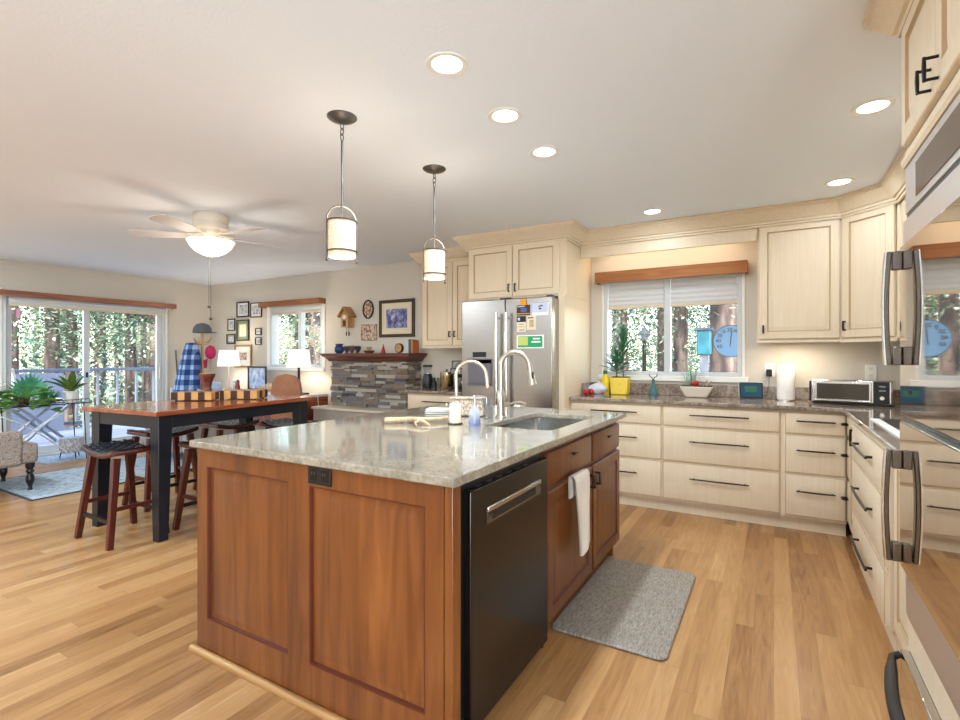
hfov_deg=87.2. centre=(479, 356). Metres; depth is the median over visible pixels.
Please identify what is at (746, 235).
trim
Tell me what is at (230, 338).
photo frame
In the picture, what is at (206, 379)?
vase
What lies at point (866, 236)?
upper cabinet
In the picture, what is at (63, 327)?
pine tree
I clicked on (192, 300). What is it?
wall
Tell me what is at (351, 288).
wall
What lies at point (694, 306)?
pine tree
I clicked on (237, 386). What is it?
figurine
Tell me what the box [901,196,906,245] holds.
upper cabinet
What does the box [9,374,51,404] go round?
fern plant
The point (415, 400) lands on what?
base cabinet
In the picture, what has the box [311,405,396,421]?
raised hearth
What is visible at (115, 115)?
ceiling
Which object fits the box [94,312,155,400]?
pine tree
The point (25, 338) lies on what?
undergrowth
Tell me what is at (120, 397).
pine tree
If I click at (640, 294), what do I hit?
cellular shade
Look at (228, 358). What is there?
table lamp
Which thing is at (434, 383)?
bottle
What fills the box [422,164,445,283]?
pendant lamp
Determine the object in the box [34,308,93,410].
pine tree
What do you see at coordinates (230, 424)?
bar stool
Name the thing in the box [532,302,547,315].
note card
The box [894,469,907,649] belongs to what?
base cabinet
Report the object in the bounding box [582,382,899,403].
backsplash
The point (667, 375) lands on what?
window
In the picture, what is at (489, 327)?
refrigerator
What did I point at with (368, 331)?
print
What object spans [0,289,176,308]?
valance
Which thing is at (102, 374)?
pine tree
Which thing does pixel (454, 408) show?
candle
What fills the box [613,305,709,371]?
pine tree
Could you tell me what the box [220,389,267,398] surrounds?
cutting board
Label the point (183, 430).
bar stool
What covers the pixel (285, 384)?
desk chair
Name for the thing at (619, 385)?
potted plant
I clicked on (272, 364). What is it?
window
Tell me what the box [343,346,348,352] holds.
heart ornament
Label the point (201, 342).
coat stand
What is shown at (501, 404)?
kitchen faucet
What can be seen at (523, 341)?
business card
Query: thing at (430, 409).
book
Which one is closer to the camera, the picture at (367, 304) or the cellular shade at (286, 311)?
the picture at (367, 304)
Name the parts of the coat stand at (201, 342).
baseball cap, pink cap, crown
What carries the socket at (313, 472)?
attached to the power outlet at (320, 476)
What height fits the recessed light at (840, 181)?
0.006 m
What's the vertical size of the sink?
0.188 m
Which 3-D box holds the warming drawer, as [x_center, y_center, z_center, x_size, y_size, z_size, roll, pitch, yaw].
[1.390,1.082,1.125,0.732,0.282,0.832,0,0,30]
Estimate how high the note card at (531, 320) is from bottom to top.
0.123 m
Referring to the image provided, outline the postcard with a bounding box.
[517,305,529,315]
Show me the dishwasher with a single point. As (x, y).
(504, 510)
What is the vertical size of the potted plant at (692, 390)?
0.307 m
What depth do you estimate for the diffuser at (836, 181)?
3.37 m
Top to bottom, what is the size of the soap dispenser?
0.158 m
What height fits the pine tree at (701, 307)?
8.100 m
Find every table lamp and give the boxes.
[217,350,239,389]
[287,350,318,405]
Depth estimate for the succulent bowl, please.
6.03 m
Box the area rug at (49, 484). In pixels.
[0,452,191,500]
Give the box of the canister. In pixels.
[440,369,452,388]
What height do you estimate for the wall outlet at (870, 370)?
0.116 m
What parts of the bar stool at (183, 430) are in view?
leg, leg, seat, seat frame, leg, leg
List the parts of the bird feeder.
post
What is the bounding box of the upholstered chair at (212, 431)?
[145,420,233,452]
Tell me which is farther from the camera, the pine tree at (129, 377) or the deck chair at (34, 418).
the pine tree at (129, 377)
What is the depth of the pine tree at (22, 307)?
26.01 m
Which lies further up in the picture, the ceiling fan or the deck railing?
the ceiling fan
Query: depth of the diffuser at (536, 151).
2.87 m
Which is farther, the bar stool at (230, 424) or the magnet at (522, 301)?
the bar stool at (230, 424)
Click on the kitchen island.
(341, 601)
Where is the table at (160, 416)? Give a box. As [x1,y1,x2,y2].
[81,394,314,542]
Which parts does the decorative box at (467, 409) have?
lid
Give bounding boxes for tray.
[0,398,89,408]
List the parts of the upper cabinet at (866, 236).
light rail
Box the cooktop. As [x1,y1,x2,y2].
[870,418,899,437]
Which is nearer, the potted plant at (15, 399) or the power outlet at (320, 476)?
the power outlet at (320, 476)
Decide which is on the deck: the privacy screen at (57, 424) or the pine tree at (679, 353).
the privacy screen at (57, 424)
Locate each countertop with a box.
[189,403,625,487]
[403,378,461,394]
[569,382,907,449]
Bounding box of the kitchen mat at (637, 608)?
[552,557,695,660]
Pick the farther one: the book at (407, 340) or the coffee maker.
the book at (407, 340)
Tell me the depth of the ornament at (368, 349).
6.22 m
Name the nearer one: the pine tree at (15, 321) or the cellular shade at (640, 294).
the cellular shade at (640, 294)
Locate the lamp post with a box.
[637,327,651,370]
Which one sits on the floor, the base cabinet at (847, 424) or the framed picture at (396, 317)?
the base cabinet at (847, 424)
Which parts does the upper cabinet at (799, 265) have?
light rail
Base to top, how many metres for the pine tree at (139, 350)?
9.926 m
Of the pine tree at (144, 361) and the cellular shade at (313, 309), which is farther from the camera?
the pine tree at (144, 361)
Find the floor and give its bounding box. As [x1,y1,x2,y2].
[0,443,899,719]
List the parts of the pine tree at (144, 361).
crown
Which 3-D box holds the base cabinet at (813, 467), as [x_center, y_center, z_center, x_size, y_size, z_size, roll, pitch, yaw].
[2.524,0.832,3.850,0.394,0.882,0.656,0,0,30]
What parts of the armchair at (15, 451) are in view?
leg, armrest, seat, leg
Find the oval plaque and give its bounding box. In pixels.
[362,300,373,318]
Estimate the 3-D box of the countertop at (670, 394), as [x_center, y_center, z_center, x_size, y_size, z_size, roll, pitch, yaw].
[1.545,0.321,3.175,2.623,0.135,2.813,0,0,30]
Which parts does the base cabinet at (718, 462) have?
handle, handle, handle, drawer, drawer, drawer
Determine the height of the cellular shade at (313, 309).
0.062 m
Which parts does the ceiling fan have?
blade, blade, pull chain, lamp shade, blade, blade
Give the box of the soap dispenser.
[469,395,483,425]
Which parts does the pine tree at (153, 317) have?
crown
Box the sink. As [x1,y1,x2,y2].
[499,417,582,429]
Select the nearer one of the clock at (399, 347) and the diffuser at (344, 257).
the diffuser at (344, 257)
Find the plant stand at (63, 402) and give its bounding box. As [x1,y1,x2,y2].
[0,398,89,458]
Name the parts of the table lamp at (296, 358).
stem, lamp shade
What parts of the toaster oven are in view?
handle, door, glass, control panel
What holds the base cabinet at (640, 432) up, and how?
on the floor
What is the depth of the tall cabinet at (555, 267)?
4.65 m
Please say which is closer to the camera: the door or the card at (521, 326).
the card at (521, 326)
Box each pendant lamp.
[325,110,357,263]
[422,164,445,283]
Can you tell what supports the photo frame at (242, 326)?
attached to the wall at (351, 288)
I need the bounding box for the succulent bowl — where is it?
[32,387,62,403]
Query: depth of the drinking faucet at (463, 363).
3.14 m
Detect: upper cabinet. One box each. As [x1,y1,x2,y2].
[422,260,467,348]
[757,218,841,342]
[840,201,900,341]
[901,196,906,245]
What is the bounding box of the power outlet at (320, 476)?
[308,466,331,486]
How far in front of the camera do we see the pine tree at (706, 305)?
23.80 m
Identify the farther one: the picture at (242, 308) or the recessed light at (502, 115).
the picture at (242, 308)
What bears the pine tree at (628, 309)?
on the ground
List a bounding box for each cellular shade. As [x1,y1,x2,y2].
[9,296,165,315]
[272,309,297,315]
[301,307,319,312]
[608,280,663,309]
[671,274,736,306]
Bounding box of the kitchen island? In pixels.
[188,417,618,719]
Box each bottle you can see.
[432,377,436,387]
[601,370,608,393]
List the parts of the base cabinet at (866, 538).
handle, handle, handle, drawer, drawer, drawer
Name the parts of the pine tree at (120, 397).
crown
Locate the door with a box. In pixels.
[0,287,167,456]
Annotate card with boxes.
[517,322,525,331]
[517,335,543,347]
[527,316,535,329]
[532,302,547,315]
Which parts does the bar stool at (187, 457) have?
seat frame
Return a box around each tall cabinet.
[468,239,590,408]
[862,0,959,719]
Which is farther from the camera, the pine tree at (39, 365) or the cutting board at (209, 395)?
the pine tree at (39, 365)
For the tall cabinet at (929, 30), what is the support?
on the floor
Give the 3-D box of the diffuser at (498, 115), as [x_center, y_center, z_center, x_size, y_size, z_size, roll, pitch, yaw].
[0.121,-1.165,2.441,0.122,0.002,0.122,0,0,30]
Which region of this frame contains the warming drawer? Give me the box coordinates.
[884,649,941,719]
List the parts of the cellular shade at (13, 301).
rail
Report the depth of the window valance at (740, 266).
4.55 m
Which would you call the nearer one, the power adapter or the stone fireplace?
the power adapter
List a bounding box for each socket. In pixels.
[310,469,316,480]
[320,470,326,482]
[868,373,873,377]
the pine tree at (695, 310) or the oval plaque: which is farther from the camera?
the pine tree at (695, 310)
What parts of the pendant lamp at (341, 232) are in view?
hoop frame, rod, lamp shade, chain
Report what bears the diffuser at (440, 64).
attached to the recessed light at (444, 63)
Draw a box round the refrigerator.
[462,295,558,408]
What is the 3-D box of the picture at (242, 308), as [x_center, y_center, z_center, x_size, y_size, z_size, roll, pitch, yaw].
[-3.691,-0.732,7.842,0.205,0.140,0.002,0,0,30]
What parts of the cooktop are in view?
glass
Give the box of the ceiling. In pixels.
[0,0,901,284]
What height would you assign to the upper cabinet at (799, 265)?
0.982 m
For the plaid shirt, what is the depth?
6.81 m
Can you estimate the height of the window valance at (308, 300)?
0.075 m
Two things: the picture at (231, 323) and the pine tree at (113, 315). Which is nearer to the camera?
the picture at (231, 323)
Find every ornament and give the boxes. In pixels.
[16,306,20,317]
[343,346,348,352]
[349,346,354,352]
[354,346,360,352]
[363,347,374,352]
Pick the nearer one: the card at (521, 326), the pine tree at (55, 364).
the card at (521, 326)
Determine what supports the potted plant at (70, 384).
on the plant stand at (63, 402)
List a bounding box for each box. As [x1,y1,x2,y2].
[211,382,221,389]
[449,396,485,416]
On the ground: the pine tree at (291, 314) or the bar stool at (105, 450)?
the pine tree at (291, 314)
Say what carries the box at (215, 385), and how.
on the desk at (322, 398)
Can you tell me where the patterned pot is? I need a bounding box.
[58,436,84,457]
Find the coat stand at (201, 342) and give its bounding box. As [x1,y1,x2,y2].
[192,323,216,389]
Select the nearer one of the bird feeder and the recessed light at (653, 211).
the recessed light at (653, 211)
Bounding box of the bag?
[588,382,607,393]
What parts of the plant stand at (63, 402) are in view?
leg, leg, leg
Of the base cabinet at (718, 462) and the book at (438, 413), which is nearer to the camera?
the book at (438, 413)
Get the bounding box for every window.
[267,303,324,370]
[598,273,747,382]
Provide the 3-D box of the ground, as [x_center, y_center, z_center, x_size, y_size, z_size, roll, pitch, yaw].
[-5.051,2.548,26.091,85.000,0.050,80.000,0,0,30]
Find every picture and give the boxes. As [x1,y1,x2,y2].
[229,321,233,328]
[239,305,246,313]
[239,324,245,336]
[239,352,246,359]
[252,305,259,314]
[364,301,371,316]
[379,298,414,337]
[745,386,756,391]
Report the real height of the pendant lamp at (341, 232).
0.708 m
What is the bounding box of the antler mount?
[385,417,447,425]
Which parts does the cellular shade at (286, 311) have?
rail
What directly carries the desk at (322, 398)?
on the floor
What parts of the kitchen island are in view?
panel, moulding, frame, panel, corner post, drawer, door, handle, handle, drawer, door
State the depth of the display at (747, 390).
4.22 m
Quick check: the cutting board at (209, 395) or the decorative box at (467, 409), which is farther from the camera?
the cutting board at (209, 395)
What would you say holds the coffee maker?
on the countertop at (438, 390)
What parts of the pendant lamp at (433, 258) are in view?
rod, hoop frame, lamp shade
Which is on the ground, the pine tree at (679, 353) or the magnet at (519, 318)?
the pine tree at (679, 353)
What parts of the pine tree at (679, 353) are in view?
crown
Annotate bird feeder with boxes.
[694,327,713,371]
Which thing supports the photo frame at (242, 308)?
attached to the wall at (351, 288)
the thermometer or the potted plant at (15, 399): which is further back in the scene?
the potted plant at (15, 399)
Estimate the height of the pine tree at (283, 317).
9.986 m
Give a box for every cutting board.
[171,390,219,400]
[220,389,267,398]
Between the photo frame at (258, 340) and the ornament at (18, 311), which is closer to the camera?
the ornament at (18, 311)
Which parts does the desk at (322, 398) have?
panel, panel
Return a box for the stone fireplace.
[320,353,427,409]
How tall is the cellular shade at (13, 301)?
0.108 m
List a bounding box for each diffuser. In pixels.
[329,255,354,259]
[424,277,443,279]
[432,56,461,72]
[493,110,517,121]
[533,148,554,155]
[645,210,659,213]
[829,179,850,184]
[857,100,889,112]
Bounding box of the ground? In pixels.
[78,380,124,426]
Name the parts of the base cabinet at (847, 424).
drawer, drawer, drawer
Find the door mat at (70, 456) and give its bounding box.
[36,451,87,464]
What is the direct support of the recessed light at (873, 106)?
in the ceiling
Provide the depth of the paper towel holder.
4.06 m
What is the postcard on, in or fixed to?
attached to the refrigerator
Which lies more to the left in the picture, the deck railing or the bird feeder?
the deck railing
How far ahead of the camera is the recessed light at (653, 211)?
4.04 m
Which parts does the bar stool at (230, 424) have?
leg, leg, seat frame, seat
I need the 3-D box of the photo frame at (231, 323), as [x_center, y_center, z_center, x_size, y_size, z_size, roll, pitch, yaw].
[-3.940,-0.502,7.987,0.190,0.190,0.020,0,0,30]
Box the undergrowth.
[13,325,699,427]
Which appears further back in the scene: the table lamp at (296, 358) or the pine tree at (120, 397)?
the pine tree at (120, 397)
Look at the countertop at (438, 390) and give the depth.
5.34 m
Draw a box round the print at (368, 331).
[361,324,376,340]
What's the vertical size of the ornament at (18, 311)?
0.149 m
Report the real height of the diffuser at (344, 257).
0.001 m
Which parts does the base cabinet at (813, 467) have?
drawer, drawer, drawer, handle, handle, handle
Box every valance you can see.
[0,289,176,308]
[258,297,325,307]
[595,260,747,284]
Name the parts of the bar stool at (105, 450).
leg, leg, seat, seat frame, leg, leg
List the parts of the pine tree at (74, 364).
crown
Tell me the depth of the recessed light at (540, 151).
2.87 m
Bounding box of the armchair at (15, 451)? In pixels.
[0,431,37,489]
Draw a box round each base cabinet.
[408,393,461,408]
[571,400,663,509]
[662,404,780,526]
[781,410,846,536]
[840,416,849,525]
[849,419,855,531]
[850,424,902,651]
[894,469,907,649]
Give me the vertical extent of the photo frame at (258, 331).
0.105 m
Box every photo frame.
[226,334,235,343]
[227,319,235,330]
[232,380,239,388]
[234,345,251,367]
[236,301,248,317]
[236,319,248,340]
[247,366,266,388]
[250,302,261,317]
[255,328,261,334]
[255,337,261,344]
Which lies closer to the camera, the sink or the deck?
the sink
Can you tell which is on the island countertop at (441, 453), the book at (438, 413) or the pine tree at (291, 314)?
the book at (438, 413)
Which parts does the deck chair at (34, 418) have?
backrest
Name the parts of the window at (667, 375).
sill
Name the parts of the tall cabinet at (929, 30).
crown, handle, door, handle, moulding, door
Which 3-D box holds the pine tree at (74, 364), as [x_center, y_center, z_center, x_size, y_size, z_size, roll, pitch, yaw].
[-11.471,-2.105,14.144,2.784,9.266,2.801,0,0,-35]
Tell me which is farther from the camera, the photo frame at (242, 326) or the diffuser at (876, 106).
the photo frame at (242, 326)
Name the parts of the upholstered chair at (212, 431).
backrest, armrest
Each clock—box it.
[337,306,356,335]
[395,343,403,352]
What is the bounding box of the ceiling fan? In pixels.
[128,211,283,319]
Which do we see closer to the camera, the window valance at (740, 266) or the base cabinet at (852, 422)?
the base cabinet at (852, 422)
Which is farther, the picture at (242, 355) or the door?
the picture at (242, 355)
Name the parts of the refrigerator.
door, handle, handle, door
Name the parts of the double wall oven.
handle, handle, door, glass, door, glass, control panel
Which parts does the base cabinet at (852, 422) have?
handle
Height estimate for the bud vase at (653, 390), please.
0.201 m
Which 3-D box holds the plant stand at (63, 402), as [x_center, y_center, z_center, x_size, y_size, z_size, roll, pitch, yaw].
[-5.228,0.896,5.957,0.358,0.743,0.944,0,0,30]
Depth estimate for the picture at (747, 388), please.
4.22 m
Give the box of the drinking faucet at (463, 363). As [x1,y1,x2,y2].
[454,360,488,395]
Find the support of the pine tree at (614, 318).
on the ground
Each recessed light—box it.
[426,51,467,76]
[488,107,521,124]
[529,146,558,157]
[642,208,663,214]
[824,177,854,186]
[851,97,895,115]
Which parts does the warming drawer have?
handle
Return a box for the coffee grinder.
[422,365,432,387]
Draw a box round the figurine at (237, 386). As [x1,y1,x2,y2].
[235,380,239,388]
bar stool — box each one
[74,439,169,550]
[121,425,198,511]
[172,441,196,530]
[193,418,258,489]
[261,418,317,428]
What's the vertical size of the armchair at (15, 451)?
0.860 m
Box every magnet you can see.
[517,316,525,321]
[520,299,525,305]
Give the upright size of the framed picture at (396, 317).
0.470 m
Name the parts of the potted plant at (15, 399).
pot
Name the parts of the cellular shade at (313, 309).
rail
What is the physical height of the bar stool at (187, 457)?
0.658 m
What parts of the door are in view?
fixed panel, sliding panel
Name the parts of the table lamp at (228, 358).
lamp shade, stem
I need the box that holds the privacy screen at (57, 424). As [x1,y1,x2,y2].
[12,373,63,434]
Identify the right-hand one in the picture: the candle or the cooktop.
the cooktop
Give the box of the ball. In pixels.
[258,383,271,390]
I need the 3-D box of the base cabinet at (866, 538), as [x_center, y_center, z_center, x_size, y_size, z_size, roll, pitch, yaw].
[2.254,0.832,2.465,0.677,0.882,1.040,0,0,30]
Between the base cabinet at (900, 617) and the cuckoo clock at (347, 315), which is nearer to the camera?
the base cabinet at (900, 617)
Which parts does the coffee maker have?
panel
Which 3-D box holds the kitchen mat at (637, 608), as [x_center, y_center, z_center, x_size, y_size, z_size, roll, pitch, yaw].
[0.787,1.264,2.632,0.520,0.015,0.960,0,0,30]
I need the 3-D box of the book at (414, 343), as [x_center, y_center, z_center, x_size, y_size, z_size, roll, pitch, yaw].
[-0.766,-0.117,5.933,0.028,0.155,0.120,0,0,30]
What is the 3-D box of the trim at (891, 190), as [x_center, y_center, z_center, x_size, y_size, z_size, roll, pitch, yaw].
[1.248,-1.096,4.217,1.984,0.138,5.049,0,0,-31]
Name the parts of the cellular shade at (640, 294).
rail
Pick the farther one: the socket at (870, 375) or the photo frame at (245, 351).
the photo frame at (245, 351)
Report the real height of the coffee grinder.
0.263 m
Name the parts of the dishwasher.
pocket handle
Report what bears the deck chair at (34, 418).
on the deck
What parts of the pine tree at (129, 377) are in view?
crown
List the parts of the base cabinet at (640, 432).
handle, drawer, drawer, drawer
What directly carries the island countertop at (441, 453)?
on the kitchen island
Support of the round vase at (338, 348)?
on the stone fireplace
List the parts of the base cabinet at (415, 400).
handle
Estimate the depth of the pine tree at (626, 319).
8.87 m
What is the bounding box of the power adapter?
[765,369,771,395]
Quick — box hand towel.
[568,469,589,555]
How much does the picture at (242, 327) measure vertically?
0.190 m
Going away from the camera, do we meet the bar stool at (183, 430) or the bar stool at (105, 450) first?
the bar stool at (105, 450)
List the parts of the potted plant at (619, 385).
stem, pot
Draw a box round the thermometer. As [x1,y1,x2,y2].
[713,325,736,356]
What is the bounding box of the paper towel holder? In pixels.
[775,361,796,400]
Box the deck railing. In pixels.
[14,367,155,424]
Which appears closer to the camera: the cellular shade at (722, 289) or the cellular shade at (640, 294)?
the cellular shade at (722, 289)
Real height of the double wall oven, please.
1.450 m
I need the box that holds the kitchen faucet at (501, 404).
[495,350,536,417]
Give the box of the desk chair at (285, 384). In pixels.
[271,374,313,421]
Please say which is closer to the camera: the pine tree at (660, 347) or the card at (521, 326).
the card at (521, 326)
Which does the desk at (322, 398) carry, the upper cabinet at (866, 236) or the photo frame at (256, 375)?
the photo frame at (256, 375)
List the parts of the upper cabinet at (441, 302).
door, light rail, door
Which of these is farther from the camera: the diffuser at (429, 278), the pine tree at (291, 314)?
the pine tree at (291, 314)
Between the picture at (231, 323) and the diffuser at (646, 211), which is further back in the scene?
the picture at (231, 323)
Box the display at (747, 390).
[738,382,763,398]
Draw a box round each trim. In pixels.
[409,147,907,265]
[581,228,756,258]
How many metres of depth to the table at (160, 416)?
3.75 m
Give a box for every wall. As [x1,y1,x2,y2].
[0,259,210,399]
[211,241,899,430]
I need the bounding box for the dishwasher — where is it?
[461,453,546,719]
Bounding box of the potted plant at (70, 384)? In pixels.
[43,371,87,402]
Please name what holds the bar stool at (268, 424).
on the floor
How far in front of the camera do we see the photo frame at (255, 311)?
7.68 m
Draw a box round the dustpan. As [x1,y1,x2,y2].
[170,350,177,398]
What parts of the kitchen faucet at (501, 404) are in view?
lever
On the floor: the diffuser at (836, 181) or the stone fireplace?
the stone fireplace
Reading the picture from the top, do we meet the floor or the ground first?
the ground
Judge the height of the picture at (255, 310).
0.137 m
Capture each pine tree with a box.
[12,306,81,373]
[19,307,43,373]
[19,307,110,416]
[19,307,130,427]
[19,308,64,390]
[25,306,126,372]
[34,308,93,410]
[60,311,141,419]
[77,312,150,402]
[78,315,124,400]
[79,310,150,401]
[80,312,124,402]
[90,313,141,418]
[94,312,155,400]
[279,312,318,363]
[279,312,319,364]
[279,314,293,363]
[610,305,736,371]
[610,308,663,370]
[610,308,672,370]
[610,309,655,369]
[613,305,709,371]
[628,306,709,371]
[633,304,736,372]
[648,307,707,370]
[672,305,709,371]
[688,305,709,365]
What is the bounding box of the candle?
[448,402,462,424]
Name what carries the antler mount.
on the island countertop at (441, 453)
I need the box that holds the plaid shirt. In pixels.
[173,343,200,391]
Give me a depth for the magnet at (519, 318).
4.44 m
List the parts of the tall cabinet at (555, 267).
door, door, panel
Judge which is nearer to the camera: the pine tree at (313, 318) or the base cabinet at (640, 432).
the base cabinet at (640, 432)
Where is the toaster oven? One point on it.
(835, 391)
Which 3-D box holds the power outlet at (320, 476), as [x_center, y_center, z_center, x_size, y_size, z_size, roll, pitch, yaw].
[-0.575,0.426,1.804,0.114,0.070,0.011,0,0,30]
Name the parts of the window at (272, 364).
sill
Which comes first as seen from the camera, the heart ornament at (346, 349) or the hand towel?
the hand towel
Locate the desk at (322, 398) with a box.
[197,388,327,426]
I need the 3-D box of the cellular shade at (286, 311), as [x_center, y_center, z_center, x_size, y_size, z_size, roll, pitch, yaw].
[-2.851,-0.650,7.388,0.555,0.077,0.026,0,0,30]
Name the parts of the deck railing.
rail, rail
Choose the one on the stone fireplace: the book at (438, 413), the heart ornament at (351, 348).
the heart ornament at (351, 348)
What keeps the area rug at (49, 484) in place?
on the floor
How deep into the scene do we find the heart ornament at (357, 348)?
6.31 m
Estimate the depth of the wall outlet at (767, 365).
4.26 m
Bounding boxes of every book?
[406,339,414,352]
[411,340,418,352]
[425,407,448,411]
[425,412,448,414]
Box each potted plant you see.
[0,382,64,412]
[43,371,87,402]
[603,323,642,394]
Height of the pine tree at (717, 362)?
11.780 m
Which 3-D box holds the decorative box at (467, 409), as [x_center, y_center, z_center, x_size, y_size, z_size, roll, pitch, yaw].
[-0.073,0.301,3.052,0.210,0.112,0.120,0,0,6]
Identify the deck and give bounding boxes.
[23,425,144,445]
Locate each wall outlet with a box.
[765,363,774,376]
[865,365,876,379]
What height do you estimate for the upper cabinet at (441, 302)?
0.997 m
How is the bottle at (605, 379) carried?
on the countertop at (670, 394)
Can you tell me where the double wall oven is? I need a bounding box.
[881,93,959,717]
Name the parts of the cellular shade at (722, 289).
rail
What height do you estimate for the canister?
0.216 m
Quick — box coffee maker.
[450,368,461,389]
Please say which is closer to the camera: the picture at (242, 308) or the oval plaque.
the oval plaque
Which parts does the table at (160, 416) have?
leg, leg, leg, leg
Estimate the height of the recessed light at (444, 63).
0.006 m
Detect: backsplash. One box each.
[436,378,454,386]
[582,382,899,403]
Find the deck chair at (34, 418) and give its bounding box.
[12,368,70,440]
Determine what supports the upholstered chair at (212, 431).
on the area rug at (49, 484)
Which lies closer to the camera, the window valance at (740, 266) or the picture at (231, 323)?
the window valance at (740, 266)
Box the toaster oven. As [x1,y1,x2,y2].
[806,379,894,406]
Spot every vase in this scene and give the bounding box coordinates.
[198,373,214,389]
[334,344,343,352]
[649,374,657,395]

